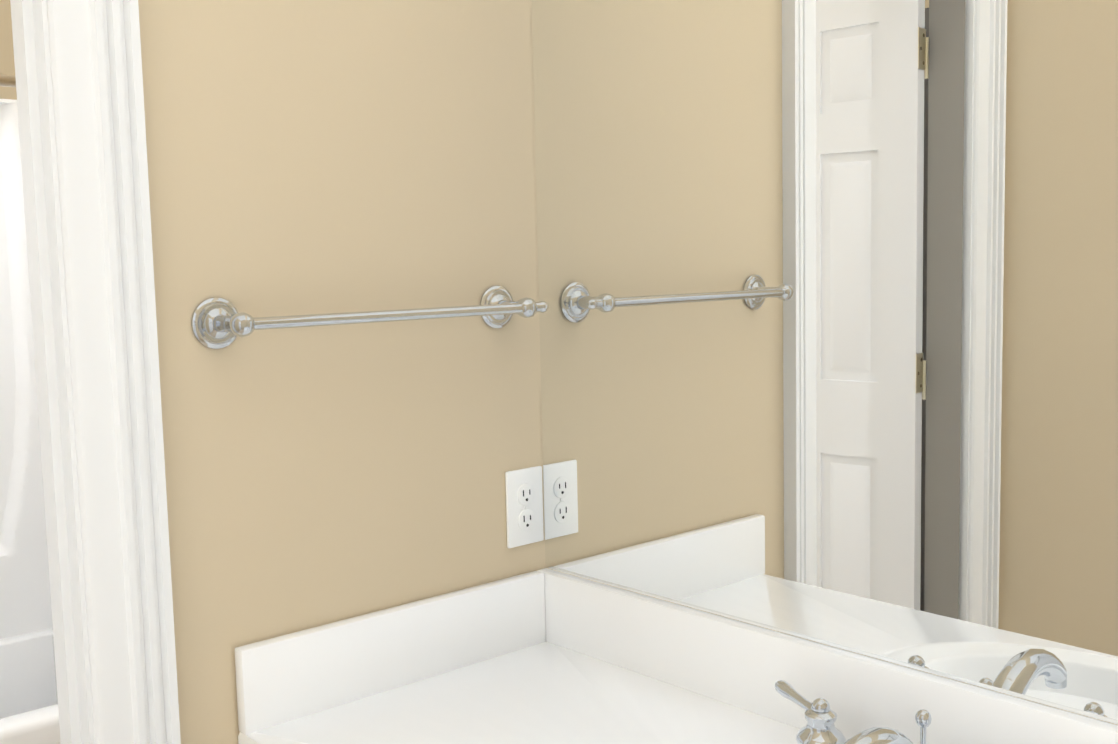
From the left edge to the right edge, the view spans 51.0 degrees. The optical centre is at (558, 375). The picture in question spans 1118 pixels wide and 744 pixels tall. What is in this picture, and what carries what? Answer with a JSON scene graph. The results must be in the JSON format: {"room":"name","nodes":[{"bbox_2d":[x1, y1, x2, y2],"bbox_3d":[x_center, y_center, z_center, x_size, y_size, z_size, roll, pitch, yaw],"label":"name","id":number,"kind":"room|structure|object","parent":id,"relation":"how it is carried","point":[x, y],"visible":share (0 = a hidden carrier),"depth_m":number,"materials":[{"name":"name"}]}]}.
{"room":"bathroom","nodes":[
{"label":"bathroom","id":0,"kind":"room"},
{"bbox_2d":[0,0,16,99],"bbox_3d":[-2.022,-0.220,2.860,2.100,2.840,0.100,-6,8,-41],"label":"wall","id":1,"kind":"structure","parent":0,"point":[7,65],"depth_m":3.20,"materials":[{"name":"beige paint"}]},
{"bbox_2d":[0,75,15,86],"bbox_3d":[-1.540,-0.603,2.253,1.450,0.060,0.060,-6,8,-41],"label":"curtain rod","id":2,"kind":"object","parent":1,"relation":"attached to","point":[7,80],"depth_m":2.54,"materials":[{"name":"brown metal"}]},
{"bbox_2d":[138,0,545,743],"bbox_3d":[-0.734,-0.084,1.200,1.800,2.840,0.100,-6,8,-41],"label":"wall","id":3,"kind":"structure","parent":0,"point":[322,156],"depth_m":1.53,"materials":[{"name":"beige paint"}]},
{"bbox_2d":[10,0,180,743],"bbox_3d":[-0.781,0.265,1.166,0.765,2.155,0.130,-6,8,-41],"label":"door frame","id":4,"kind":"structure","parent":3,"relation":"attached to","point":[80,104],"depth_m":1.32,"materials":[{"name":"white paint"}]},
{"bbox_2d":[191,286,548,348],"bbox_3d":[-0.223,-0.079,1.535,0.506,0.062,0.082,-6,8,-41],"label":"towel rail","id":5,"kind":"object","parent":3,"relation":"attached to","point":[217,323],"visible":1,"depth_m":1.45,"materials":[{"name":"silver metal"}]},
{"bbox_2d":[505,466,543,547],"bbox_3d":[-0.051,0.198,1.762,0.070,0.116,0.009,-6,8,-41],"label":"electrical outlet","id":6,"kind":"object","parent":3,"relation":"attached to","point":[524,506],"visible":1,"depth_m":1.76,"materials":[{"name":"white plastic"}]},
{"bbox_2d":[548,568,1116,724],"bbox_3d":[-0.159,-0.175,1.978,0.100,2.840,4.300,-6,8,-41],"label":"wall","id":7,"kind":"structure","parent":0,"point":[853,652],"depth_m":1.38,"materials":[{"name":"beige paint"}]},
{"bbox_2d":[531,0,1117,724],"bbox_3d":[0.499,-0.226,1.147,0.005,1.140,1.594,-6,8,-41],"label":"mirror","id":8,"kind":"object","parent":7,"relation":"attached to","point":[829,322],"visible":1,"depth_m":1.35,"materials":[{"name":"mirror"}]},
{"bbox_3d":[-0.721,1.354,1.595,2.100,0.100,4.300,-6,8,-41],"label":"floor","id":9,"kind":"structure","parent":0,"visible":0},
{"bbox_2d":[0,99,60,743],"bbox_3d":[-1.734,0.274,2.583,1.514,1.898,0.747,-6,8,-41],"label":"tub","id":10,"kind":"object","parent":9,"relation":"on","point":[29,712],"visible":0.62,"depth_m":3.23,"materials":[{"name":"white plastic"}]},
{"bbox_3d":[0.324,0.919,1.084,0.541,0.819,1.595,-6,8,-41],"label":"bathroom vanity","id":11,"kind":"object","parent":9,"relation":"on","visible":0},
{"bbox_2d":[235,568,1117,743],"bbox_3d":[0.322,0.483,1.048,0.517,0.241,1.595,-6,8,-41],"label":"countertop","id":12,"kind":"structure","parent":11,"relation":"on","point":[545,656],"depth_m":1.51,"materials":[{"name":"white stone"}]},
{"bbox_2d":[775,680,931,743],"bbox_3d":[0.322,0.404,1.190,0.194,0.096,0.380,-6,8,-41],"label":"faucet","id":13,"kind":"object","parent":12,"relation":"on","point":[821,719],"visible":1,"depth_m":1.29,"materials":[{"name":"silver metal"}]}
]}

